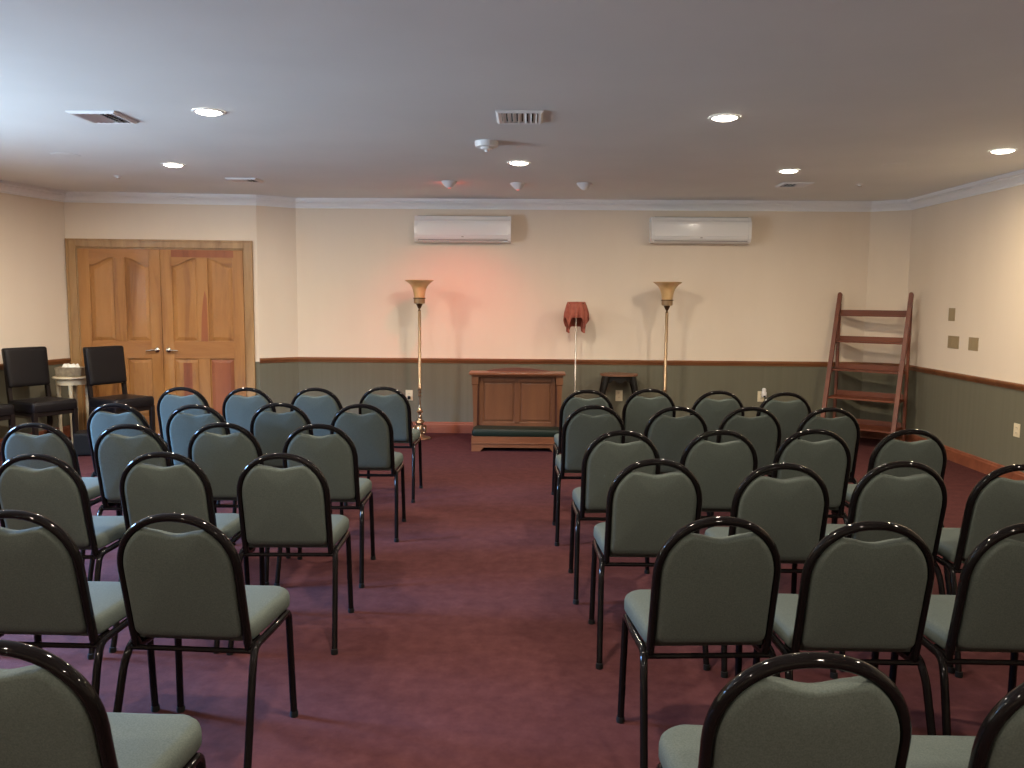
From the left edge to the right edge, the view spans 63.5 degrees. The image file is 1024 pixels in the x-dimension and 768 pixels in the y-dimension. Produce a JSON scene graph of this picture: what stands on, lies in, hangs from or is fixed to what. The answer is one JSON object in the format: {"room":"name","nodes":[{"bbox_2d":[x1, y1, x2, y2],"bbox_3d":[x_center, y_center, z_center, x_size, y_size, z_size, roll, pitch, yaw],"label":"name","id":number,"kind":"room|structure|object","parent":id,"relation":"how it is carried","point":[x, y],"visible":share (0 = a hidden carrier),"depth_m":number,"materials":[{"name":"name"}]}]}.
{"room":"funeral home chapel","nodes":[
{"label":"funeral home chapel","id":0,"kind":"room"},
{"bbox_2d":[0,193,70,438],"bbox_3d":[-5.248,-0.195,3.574,0.473,2.575,10.576,1,6,3],"label":"wall","id":1,"kind":"structure","parent":0,"point":[33,279],"depth_m":8.30,"materials":[{"name":"paint"}]},
{"bbox_2d":[0,425,70,451],"bbox_3d":[-5.190,1.026,3.688,0.369,0.123,10.552,1,6,3],"label":"baseboard","id":2,"kind":"structure","parent":1,"relation":"attached to","point":[66,429],"depth_m":8.76,"materials":[{"name":"brown wood"}]},
{"bbox_2d":[0,169,1023,211],"bbox_3d":[-0.536,-1.399,3.575,9.370,0.105,10.980,1,6,1],"label":"trim","id":3,"kind":"structure","parent":1,"relation":"attached to","point":[1016,178],"depth_m":8.92,"materials":[{"name":"white paint"}]},
{"bbox_2d":[64,202,259,416],"bbox_3d":[-3.726,-0.733,8.931,1.970,2.575,0.120,0,6,-5],"label":"wall","id":4,"kind":"structure","parent":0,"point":[82,220],"depth_m":8.77,"materials":[{"name":"paint"}]},
{"bbox_2d":[65,238,255,433],"bbox_3d":[-3.746,-0.492,8.925,1.920,2.096,0.178,0,6,-5],"label":"door","id":5,"kind":"structure","parent":4,"relation":"attached to","point":[181,312],"depth_m":8.87,"materials":[{"name":"brown wood"}]},
{"bbox_2d":[256,206,298,412],"bbox_3d":[-2.594,-0.743,9.120,0.433,2.575,0.120,-3,7,-34],"label":"wall","id":6,"kind":"structure","parent":0,"point":[276,226],"depth_m":9.05,"materials":[{"name":"paint"}]},
{"bbox_2d":[0,0,1023,200],"bbox_3d":[-0.553,-1.513,3.675,9.750,0.100,11.600,1,6,1],"label":"ceiling","id":7,"kind":"structure","parent":0,"point":[317,98],"depth_m":4.37,"materials":[{"name":"paint"}]},
{"bbox_2d":[50,153,80,157],"bbox_3d":[-3.435,-1.760,6.371,0.210,0.004,0.210,1,6,1],"label":"cover plate","id":8,"kind":"object","parent":7,"relation":"attached to","point":[70,155],"visible":1,"depth_m":6.37,"materials":[{"name":"paint"}]},
{"bbox_2d":[66,111,138,123],"bbox_3d":[-2.463,-1.604,4.989,0.285,0.016,0.310,1,6,1],"label":"ceiling vent","id":9,"kind":"object","parent":7,"relation":"in","point":[95,117],"visible":1,"depth_m":4.97,"materials":[{"name":"white metal"}]},
{"bbox_2d":[161,163,184,166],"bbox_3d":[-2.778,-1.789,6.790,0.186,0.019,0.186,1,6,1],"label":"recessed light","id":10,"kind":"object","parent":7,"relation":"in","point":[163,164],"visible":1,"depth_m":6.75,"materials":[{"name":"white glass"}]},
{"bbox_2d":[192,108,224,115],"bbox_3d":[-1.770,-1.581,4.834,0.186,0.019,0.186,1,6,1],"label":"recessed light","id":11,"kind":"object","parent":7,"relation":"in","point":[202,111],"visible":1,"depth_m":4.80,"materials":[{"name":"white glass"}]},
{"bbox_2d":[225,178,263,182],"bbox_3d":[-2.464,-1.875,7.630,0.280,0.016,0.240,1,6,1],"label":"ceiling vent","id":12,"kind":"object","parent":7,"relation":"in","point":[235,180],"visible":1,"depth_m":7.60,"materials":[{"name":"white metal"}]},
{"bbox_2d":[442,180,456,187],"bbox_3d":[-0.580,-1.839,7.643,0.144,0.059,0.144,1,6,1],"label":"spotlight","id":13,"kind":"object","parent":7,"relation":"attached to","point":[447,183],"visible":1,"depth_m":7.60,"materials":[{"name":"white paint"}]},
{"bbox_2d":[475,139,498,151],"bbox_3d":[-0.174,-1.631,5.697,0.164,0.072,0.164,1,6,1],"label":"smoke detector","id":14,"kind":"object","parent":7,"relation":"attached to","point":[484,144],"visible":1,"depth_m":5.64,"materials":[{"name":"white paint"}]},
{"bbox_2d":[510,182,525,189],"bbox_3d":[0.056,-1.843,7.732,0.144,0.059,0.144,1,6,1],"label":"spotlight","id":15,"kind":"object","parent":7,"relation":"attached to","point":[516,185],"visible":1,"depth_m":7.69,"materials":[{"name":"white paint"}]},
{"bbox_2d":[507,161,530,165],"bbox_3d":[0.056,-1.743,6.556,0.186,0.019,0.186,1,6,1],"label":"recessed light","id":16,"kind":"object","parent":7,"relation":"in","point":[518,163],"visible":1,"depth_m":6.51,"materials":[{"name":"white glass"}]},
{"bbox_2d":[496,110,543,123],"bbox_3d":[0.046,-1.574,4.895,0.275,0.016,0.325,1,6,1],"label":"ceiling vent","id":17,"kind":"object","parent":7,"relation":"in","point":[503,116],"visible":1,"depth_m":4.87,"materials":[{"name":"white metal"}]},
{"bbox_2d":[577,182,591,189],"bbox_3d":[0.672,-1.835,7.703,0.144,0.059,0.144,1,6,1],"label":"spotlight","id":18,"kind":"object","parent":7,"relation":"attached to","point":[584,185],"visible":1,"depth_m":7.66,"materials":[{"name":"white paint"}]},
{"bbox_2d":[709,114,740,121],"bbox_3d":[1.253,-1.561,4.876,0.186,0.019,0.186,1,6,1],"label":"recessed light","id":19,"kind":"object","parent":7,"relation":"in","point":[720,117],"visible":1,"depth_m":4.84,"materials":[{"name":"white glass"}]},
{"bbox_2d":[777,169,800,172],"bbox_3d":[2.290,-1.755,6.850,0.186,0.019,0.186,1,6,1],"label":"recessed light","id":20,"kind":"object","parent":7,"relation":"in","point":[783,170],"visible":1,"depth_m":6.80,"materials":[{"name":"white glass"}]},
{"bbox_2d":[775,182,814,187],"bbox_3d":[2.607,-1.835,7.641,0.280,0.016,0.260,1,6,1],"label":"ceiling vent","id":21,"kind":"object","parent":7,"relation":"in","point":[784,184],"visible":1,"depth_m":7.62,"materials":[{"name":"white metal"}]},
{"bbox_2d":[988,148,1017,153],"bbox_3d":[3.478,-1.645,5.867,0.186,0.019,0.186,1,6,1],"label":"recessed light","id":22,"kind":"object","parent":7,"relation":"in","point":[1003,150],"visible":1,"depth_m":5.83,"materials":[{"name":"white glass"}]},
{"bbox_2d":[0,433,1023,767],"bbox_3d":[-0.575,1.148,3.948,9.750,0.100,11.600,1,6,1],"label":"floor","id":23,"kind":"structure","parent":0,"point":[465,643],"depth_m":3.47,"materials":[{"name":"carpet"}]},
{"bbox_2d":[0,403,15,429],"bbox_3d":[-4.794,0.206,7.391,0.488,1.005,0.440,4,7,29],"label":"dining chair","id":24,"kind":"object","parent":23,"relation":"on","point":[7,411],"visible":0.7,"depth_m":7.42,"materials":[{"name":"black leather"}]},
{"bbox_2d":[1,346,78,444],"bbox_3d":[-4.467,0.162,7.843,0.488,1.005,0.440,4,7,29],"label":"dining chair","id":25,"kind":"object","parent":23,"relation":"on","point":[23,366],"visible":0.88,"depth_m":7.81,"materials":[{"name":"black leather"}]},
{"bbox_2d":[1,422,120,564],"bbox_3d":[-2.437,0.600,4.470,0.469,0.856,0.521,1,6,1],"label":"banquet chair","id":26,"kind":"object","parent":23,"relation":"on","point":[57,444],"visible":0.34,"depth_m":4.24,"materials":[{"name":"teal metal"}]},
{"bbox_2d":[0,453,125,659],"bbox_3d":[-1.960,0.688,3.647,0.469,0.856,0.521,1,6,1],"label":"banquet chair","id":27,"kind":"object","parent":23,"relation":"on","point":[58,493],"visible":0.58,"depth_m":3.44,"materials":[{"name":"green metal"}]},
{"bbox_2d":[52,376,88,443],"bbox_3d":[-4.414,0.266,8.344,0.364,0.696,0.364,1,6,1],"label":"plant stand","id":28,"kind":"object","parent":23,"relation":"on","point":[71,382],"visible":0.59,"depth_m":8.24,"materials":[{"name":"beige paint"}]},
{"bbox_2d":[54,363,85,376],"bbox_3d":[-4.411,-0.142,8.282,0.267,0.128,0.130,0,6,-2],"label":"tissue box","id":29,"kind":"object","parent":28,"relation":"on","point":[67,370],"visible":0.99,"depth_m":8.22,"materials":[{"name":"grey cardboard"}]},
{"bbox_2d":[0,509,159,712],"bbox_3d":[-1.511,0.783,2.754,0.469,0.856,0.521,1,6,2],"label":"banquet chair","id":30,"kind":"object","parent":23,"relation":"on","point":[45,589],"visible":0.83,"depth_m":2.57,"materials":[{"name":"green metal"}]},
{"bbox_2d":[73,430,90,455],"bbox_3d":[-4.003,0.559,7.882,0.260,0.215,0.266,-1,6,-16],"label":"box","id":31,"kind":"object","parent":23,"relation":"on","point":[80,438],"visible":0.44,"depth_m":7.74,"materials":[{"name":"black paint"}]},
{"bbox_2d":[75,435,90,453],"bbox_3d":[-3.966,0.564,7.757,0.230,0.170,0.006,-1,6,-16],"label":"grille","id":32,"kind":"object","parent":31,"relation":"attached to","point":[81,442],"depth_m":7.74,"materials":[{"name":"black metal"}]},
{"bbox_2d":[0,639,205,767],"bbox_3d":[-0.970,0.884,1.810,0.469,0.856,0.521,1,6,3],"label":"banquet chair","id":33,"kind":"object","parent":23,"relation":"on","point":[51,716],"visible":1,"depth_m":1.59,"materials":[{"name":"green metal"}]},
{"bbox_2d":[87,403,149,515],"bbox_3d":[-2.404,0.518,5.265,0.469,0.856,0.521,1,6,1],"label":"banquet chair","id":34,"kind":"object","parent":23,"relation":"on","point":[98,421],"visible":0.41,"depth_m":5.02,"materials":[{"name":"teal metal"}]},
{"bbox_2d":[82,345,155,431],"bbox_3d":[-3.837,0.141,8.092,0.488,1.005,0.440,4,7,29],"label":"dining chair","id":35,"kind":"object","parent":23,"relation":"on","point":[103,365],"visible":0.87,"depth_m":8.06,"materials":[{"name":"black leather"}]},
{"bbox_2d":[87,424,171,580],"bbox_3d":[-1.951,0.605,4.452,0.469,0.856,0.521,0,6,0],"label":"banquet chair","id":36,"kind":"object","parent":23,"relation":"on","point":[113,452],"visible":0.47,"depth_m":4.23,"materials":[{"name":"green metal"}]},
{"bbox_2d":[109,451,249,653],"bbox_3d":[-1.468,0.685,3.708,0.469,0.856,0.521,0,6,0],"label":"banquet chair","id":37,"kind":"object","parent":23,"relation":"on","point":[145,490],"visible":0.48,"depth_m":3.49,"materials":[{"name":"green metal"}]},
{"bbox_2d":[157,387,209,446],"bbox_3d":[-2.369,0.424,6.180,0.469,0.856,0.521,1,6,1],"label":"banquet chair","id":38,"kind":"object","parent":23,"relation":"on","point":[167,404],"visible":0.33,"depth_m":5.94,"materials":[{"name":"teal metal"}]},
{"bbox_2d":[166,404,236,545],"bbox_3d":[-1.904,0.526,5.228,0.469,0.856,0.521,1,6,1],"label":"banquet chair","id":39,"kind":"object","parent":23,"relation":"on","point":[180,427],"visible":0.33,"depth_m":4.99,"materials":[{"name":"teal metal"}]},
{"bbox_2d":[113,513,297,767],"bbox_3d":[-1.006,0.789,2.731,0.469,0.856,0.521,1,6,4],"label":"banquet chair","id":40,"kind":"object","parent":23,"relation":"on","point":[189,585],"visible":0.99,"depth_m":2.55,"materials":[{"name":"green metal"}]},
{"bbox_2d":[188,422,290,585],"bbox_3d":[-1.500,0.601,4.525,0.469,0.856,0.521,0,6,0],"label":"banquet chair","id":41,"kind":"object","parent":23,"relation":"on","point":[222,458],"visible":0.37,"depth_m":4.30,"materials":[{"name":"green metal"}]},
{"bbox_2d":[217,387,275,503],"bbox_3d":[-1.898,0.428,6.183,0.469,0.856,0.521,1,6,1],"label":"banquet chair","id":42,"kind":"object","parent":23,"relation":"on","point":[239,410],"visible":0.32,"depth_m":5.95,"materials":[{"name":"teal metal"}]},
{"bbox_2d":[226,453,353,654],"bbox_3d":[-0.973,0.690,3.701,0.469,0.856,0.521,0,6,-1],"label":"banquet chair","id":43,"kind":"object","parent":23,"relation":"on","point":[290,507],"visible":0.94,"depth_m":3.51,"materials":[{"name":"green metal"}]},
{"bbox_2d":[250,402,331,513],"bbox_3d":[-1.436,0.517,5.350,0.469,0.856,0.521,0,6,0],"label":"banquet chair","id":44,"kind":"object","parent":23,"relation":"on","point":[270,429],"visible":0.39,"depth_m":5.12,"materials":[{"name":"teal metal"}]},
{"bbox_2d":[274,424,375,587],"bbox_3d":[-1.004,0.607,4.507,0.469,0.856,0.521,0,6,-1],"label":"banquet chair","id":45,"kind":"object","parent":23,"relation":"on","point":[335,455],"visible":0.64,"depth_m":4.30,"materials":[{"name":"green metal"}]},
{"bbox_2d":[290,387,359,505],"bbox_3d":[-1.414,0.429,6.215,0.469,0.856,0.521,1,6,2],"label":"banquet chair","id":46,"kind":"object","parent":23,"relation":"on","point":[321,409],"visible":0.31,"depth_m":5.98,"materials":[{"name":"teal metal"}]},
{"bbox_2d":[330,404,405,541],"bbox_3d":[-0.933,0.524,5.322,0.469,0.856,0.521,0,6,-1],"label":"banquet chair","id":47,"kind":"object","parent":23,"relation":"on","point":[372,435],"visible":0.68,"depth_m":5.12,"materials":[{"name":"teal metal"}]},
{"bbox_2d":[358,386,422,502],"bbox_3d":[-0.936,0.422,6.317,0.469,0.856,0.521,1,6,2],"label":"banquet chair","id":48,"kind":"object","parent":23,"relation":"on","point":[396,407],"visible":0.67,"depth_m":6.11,"materials":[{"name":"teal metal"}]},
{"bbox_2d":[405,280,433,439],"bbox_3d":[-0.983,-0.254,8.807,0.306,1.691,0.306,1,6,1],"label":"floor lamp","id":49,"kind":"object","parent":23,"relation":"on","point":[419,287],"visible":0.84,"depth_m":8.76,"materials":[{"name":"gold metal"}]},
{"bbox_2d":[469,368,565,451],"bbox_3d":[0.050,0.250,8.343,0.970,0.800,0.443,1,6,1],"label":"kneeler","id":50,"kind":"object","parent":23,"relation":"on","point":[513,407],"visible":0.91,"depth_m":8.38,"materials":[{"name":"brown wood"}]},
{"bbox_2d":[569,303,583,396],"bbox_3d":[0.682,-0.138,8.922,0.240,1.463,0.240,1,6,1],"label":"music stand","id":51,"kind":"object","parent":23,"relation":"on","point":[569,303],"visible":0.29,"depth_m":8.90,"materials":[{"name":"silver metal"}]},
{"bbox_2d":[563,302,588,332],"bbox_3d":[0.686,-0.715,8.863,0.263,0.332,0.262,-3,7,-31],"label":"draped cloth","id":52,"kind":"object","parent":51,"relation":"on","point":[578,310],"visible":0.99,"depth_m":8.79,"materials":[{"name":"red fabric"}]},
{"bbox_2d":[551,390,612,494],"bbox_3d":[0.532,0.448,6.125,0.469,0.866,0.521,0,6,0],"label":"banquet chair","id":53,"kind":"object","parent":23,"relation":"on","point":[571,403],"visible":0.45,"depth_m":5.89,"materials":[{"name":"black metal"}]},
{"bbox_2d":[552,405,625,545],"bbox_3d":[0.498,0.536,5.271,0.469,0.866,0.521,0,6,0],"label":"banquet chair","id":54,"kind":"object","parent":23,"relation":"on","point":[579,431],"visible":0.65,"depth_m":5.06,"materials":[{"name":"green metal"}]},
{"bbox_2d":[568,430,660,604],"bbox_3d":[0.539,0.635,4.306,0.469,0.866,0.521,0,6,0],"label":"banquet chair","id":55,"kind":"object","parent":23,"relation":"on","point":[602,461],"visible":0.66,"depth_m":4.10,"materials":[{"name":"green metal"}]},
{"bbox_2d":[599,372,637,396],"bbox_3d":[1.160,0.237,9.033,0.410,0.702,0.310,1,6,1],"label":"side table","id":56,"kind":"object","parent":23,"relation":"on","point":[619,377],"visible":0.65,"depth_m":8.89,"materials":[{"name":"brown wood"}]},
{"bbox_2d":[588,459,709,670],"bbox_3d":[0.582,0.709,3.588,0.469,0.866,0.521,0,6,0],"label":"banquet chair","id":57,"kind":"object","parent":23,"relation":"on","point":[643,510],"visible":0.71,"depth_m":3.39,"materials":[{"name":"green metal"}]},
{"bbox_2d":[622,389,675,442],"bbox_3d":[0.998,0.442,6.226,0.469,0.866,0.521,1,6,1],"label":"banquet chair","id":58,"kind":"object","parent":23,"relation":"on","point":[637,411],"visible":0.39,"depth_m":6.00,"materials":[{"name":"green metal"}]},
{"bbox_2d":[653,282,681,392],"bbox_3d":[1.637,-0.235,8.826,0.306,1.691,0.306,1,6,1],"label":"floor lamp","id":59,"kind":"object","parent":23,"relation":"on","point":[667,289],"visible":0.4,"depth_m":8.72,"materials":[{"name":"gold metal"}]},
{"bbox_2d":[644,406,710,527],"bbox_3d":[0.996,0.543,5.233,0.469,0.866,0.521,1,6,1],"label":"banquet chair","id":60,"kind":"object","parent":23,"relation":"on","point":[669,435],"visible":0.28,"depth_m":5.00,"materials":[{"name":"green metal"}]},
{"bbox_2d":[616,516,780,767],"bbox_3d":[0.610,0.800,2.702,0.469,0.866,0.521,0,6,-2],"label":"banquet chair","id":61,"kind":"object","parent":23,"relation":"on","point":[705,590],"visible":0.91,"depth_m":2.51,"materials":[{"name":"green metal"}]},
{"bbox_2d":[690,391,744,442],"bbox_3d":[1.467,0.455,6.130,0.469,0.866,0.521,0,6,0],"label":"banquet chair","id":62,"kind":"object","parent":23,"relation":"on","point":[712,411],"visible":0.24,"depth_m":5.89,"materials":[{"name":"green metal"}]},
{"bbox_2d":[680,430,757,518],"bbox_3d":[1.033,0.635,4.348,0.469,0.866,0.521,0,6,0],"label":"banquet chair","id":63,"kind":"object","parent":23,"relation":"on","point":[719,469],"visible":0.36,"depth_m":4.13,"materials":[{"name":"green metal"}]},
{"bbox_2d":[711,407,780,526],"bbox_3d":[1.449,0.545,5.256,0.469,0.866,0.521,1,6,1],"label":"banquet chair","id":64,"kind":"object","parent":23,"relation":"on","point":[764,432],"visible":0.33,"depth_m":5.02,"materials":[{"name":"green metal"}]},
{"bbox_2d":[705,463,837,678],"bbox_3d":[1.074,0.720,3.521,0.469,0.866,0.521,0,6,0],"label":"banquet chair","id":65,"kind":"object","parent":23,"relation":"on","point":[794,511],"visible":0.48,"depth_m":3.31,"materials":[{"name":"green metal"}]},
{"bbox_2d":[756,392,810,444],"bbox_3d":[1.925,0.466,6.064,0.469,0.866,0.521,1,6,1],"label":"banquet chair","id":66,"kind":"object","parent":23,"relation":"on","point":[790,414],"visible":0.21,"depth_m":5.83,"materials":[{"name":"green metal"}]},
{"bbox_2d":[656,652,911,767],"bbox_3d":[0.554,0.897,1.759,0.469,0.866,0.521,1,6,1],"label":"banquet chair","id":67,"kind":"object","parent":23,"relation":"on","point":[758,719],"visible":1,"depth_m":1.52,"materials":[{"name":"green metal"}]},
{"bbox_2d":[771,429,850,523],"bbox_3d":[1.522,0.633,4.399,0.469,0.866,0.521,1,6,1],"label":"banquet chair","id":68,"kind":"object","parent":23,"relation":"on","point":[830,459],"visible":0.52,"depth_m":4.17,"materials":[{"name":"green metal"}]},
{"bbox_2d":[796,408,859,523],"bbox_3d":[1.922,0.550,5.239,0.469,0.866,0.521,1,6,1],"label":"banquet chair","id":69,"kind":"object","parent":23,"relation":"on","point":[847,428],"visible":0.34,"depth_m":5.00,"materials":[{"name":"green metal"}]},
{"bbox_2d":[753,521,935,734],"bbox_3d":[1.060,0.808,2.666,0.469,0.866,0.521,1,6,1],"label":"banquet chair","id":70,"kind":"object","parent":23,"relation":"on","point":[854,595],"visible":0.72,"depth_m":2.47,"materials":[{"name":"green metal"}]},
{"bbox_2d":[820,292,913,440],"bbox_3d":[3.685,-0.156,8.650,0.757,1.602,0.493,5,8,39],"label":"ladder shelf","id":71,"kind":"object","parent":23,"relation":"on","point":[865,425],"visible":0.84,"depth_m":8.73,"materials":[{"name":"brown wood"}]},
{"bbox_2d":[825,461,954,673],"bbox_3d":[1.579,0.718,3.582,0.469,0.866,0.521,1,6,1],"label":"banquet chair","id":72,"kind":"object","parent":23,"relation":"on","point":[918,502],"visible":0.44,"depth_m":3.36,"materials":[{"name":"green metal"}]},
{"bbox_2d":[833,429,950,594],"bbox_3d":[2.018,0.635,4.421,0.469,0.866,0.521,1,6,1],"label":"banquet chair","id":73,"kind":"object","parent":23,"relation":"on","point":[931,452],"visible":0.29,"depth_m":4.18,"materials":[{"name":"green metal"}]},
{"bbox_2d":[889,523,1023,735],"bbox_3d":[1.541,0.811,2.668,0.469,0.866,0.521,1,6,2],"label":"banquet chair","id":74,"kind":"object","parent":23,"relation":"on","point":[985,613],"visible":0.71,"depth_m":2.50,"materials":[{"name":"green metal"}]},
{"bbox_2d":[906,682,1023,767],"bbox_3d":[1.048,0.904,1.722,0.469,0.866,0.521,1,6,1],"label":"banquet chair","id":75,"kind":"object","parent":23,"relation":"on","point":[998,742],"visible":0.8,"depth_m":1.51,"materials":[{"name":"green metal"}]},
{"bbox_2d":[936,464,1023,677],"bbox_3d":[2.028,0.726,3.536,0.469,0.866,0.521,1,6,1],"label":"banquet chair","id":76,"kind":"object","parent":23,"relation":"on","point":[995,503],"visible":0.61,"depth_m":3.33,"materials":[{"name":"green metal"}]},
{"bbox_2d":[296,208,870,421],"bbox_3d":[0.750,-0.725,9.203,6.260,2.575,0.120,1,6,1],"label":"wall","id":77,"kind":"structure","parent":0,"point":[773,297],"depth_m":9.13,"materials":[{"name":"paint"}]},
{"bbox_2d":[406,390,412,400],"bbox_3d":[-1.150,0.126,9.257,0.080,0.118,0.009,1,6,1],"label":"wall outlet","id":78,"kind":"object","parent":77,"relation":"attached to","point":[408,392],"visible":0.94,"depth_m":9.25,"materials":[{"name":"beige plastic"}]},
{"bbox_2d":[414,215,510,242],"bbox_3d":[-0.530,-1.675,8.973,1.040,0.281,0.186,1,6,1],"label":"air conditioner","id":79,"kind":"object","parent":77,"relation":"attached to","point":[427,228],"visible":1,"depth_m":8.89,"materials":[{"name":"white plastic"}]},
{"bbox_2d":[615,390,622,400],"bbox_3d":[1.192,0.129,9.219,0.078,0.122,0.009,1,6,1],"label":"wall outlet","id":80,"kind":"object","parent":77,"relation":"attached to","point":[619,393],"visible":1,"depth_m":9.22,"materials":[{"name":"beige plastic"}]},
{"bbox_2d":[412,422,897,439],"bbox_3d":[0.735,0.514,9.138,6.965,0.123,0.262,1,6,1],"label":"baseboard","id":81,"kind":"structure","parent":77,"relation":"attached to","point":[432,427],"depth_m":9.27,"materials":[{"name":"brown wood"}]},
{"bbox_2d":[649,217,751,243],"bbox_3d":[2.027,-1.654,8.933,1.065,0.279,0.186,1,6,1],"label":"air conditioner","id":82,"kind":"object","parent":77,"relation":"attached to","point":[672,230],"visible":1,"depth_m":8.85,"materials":[{"name":"white plastic"}]},
{"bbox_2d":[757,391,763,401],"bbox_3d":[2.764,0.139,9.194,0.075,0.118,0.009,1,6,1],"label":"wall outlet","id":83,"kind":"object","parent":77,"relation":"attached to","point":[759,398],"visible":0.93,"depth_m":9.19,"materials":[{"name":"beige plastic"}]},
{"bbox_2d":[761,388,766,396],"bbox_3d":[2.787,0.095,9.154,0.052,0.105,0.052,1,6,1],"label":"plug","id":84,"kind":"object","parent":83,"relation":"attached to","point":[763,393],"visible":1,"depth_m":9.13,"materials":[{"name":"white plastic"}]},
{"bbox_2d":[860,210,911,422],"bbox_3d":[4.083,-0.682,9.038,0.408,2.575,0.120,4,7,32],"label":"wall","id":85,"kind":"structure","parent":0,"point":[890,231],"depth_m":8.97,"materials":[{"name":"paint"}]},
{"bbox_2d":[900,184,1023,472],"bbox_3d":[4.197,-0.115,3.523,0.120,2.575,10.770,1,6,1],"label":"wall","id":86,"kind":"structure","parent":0,"point":[967,254],"depth_m":7.57,"materials":[{"name":"paint"}]},
{"bbox_2d":[0,357,1023,390],"bbox_3d":[-0.550,0.303,3.750,9.370,0.056,10.980,1,6,1],"label":"trim","id":87,"kind":"structure","parent":86,"relation":"attached to","point":[1016,386],"depth_m":9.16,"materials":[{"name":"brown wood"}]},
{"bbox_2d":[948,308,955,320],"bbox_3d":[4.206,-0.665,7.920,0.009,0.122,0.115,1,6,1],"label":"light switch","id":88,"kind":"object","parent":86,"relation":"attached to","point":[951,317],"visible":1,"depth_m":7.91,"materials":[{"name":"brown plastic"}]},
{"bbox_2d":[947,336,958,348],"bbox_3d":[4.203,-0.398,7.888,0.009,0.118,0.200,1,6,1],"label":"light switch","id":89,"kind":"object","parent":86,"relation":"attached to","point":[953,341],"visible":1,"depth_m":7.88,"materials":[{"name":"brown plastic"}]},
{"bbox_2d":[898,434,1023,479],"bbox_3d":[4.119,1.104,3.650,0.016,0.123,10.770,1,6,1],"label":"baseboard","id":90,"kind":"structure","parent":86,"relation":"attached to","point":[971,461],"depth_m":7.52,"materials":[{"name":"brown wood"}]},
{"bbox_2d":[968,337,978,350],"bbox_3d":[4.197,-0.363,7.534,0.009,0.120,0.160,1,6,1],"label":"light switch","id":91,"kind":"object","parent":86,"relation":"attached to","point":[973,342],"visible":1,"depth_m":7.53,"materials":[{"name":"brown plastic"}]},
{"bbox_2d":[1013,423,1020,437],"bbox_3d":[4.179,0.383,6.857,0.009,0.112,0.085,1,6,1],"label":"wall outlet","id":92,"kind":"object","parent":86,"relation":"attached to","point":[1016,432],"visible":1,"depth_m":6.85,"materials":[{"name":"beige plastic"}]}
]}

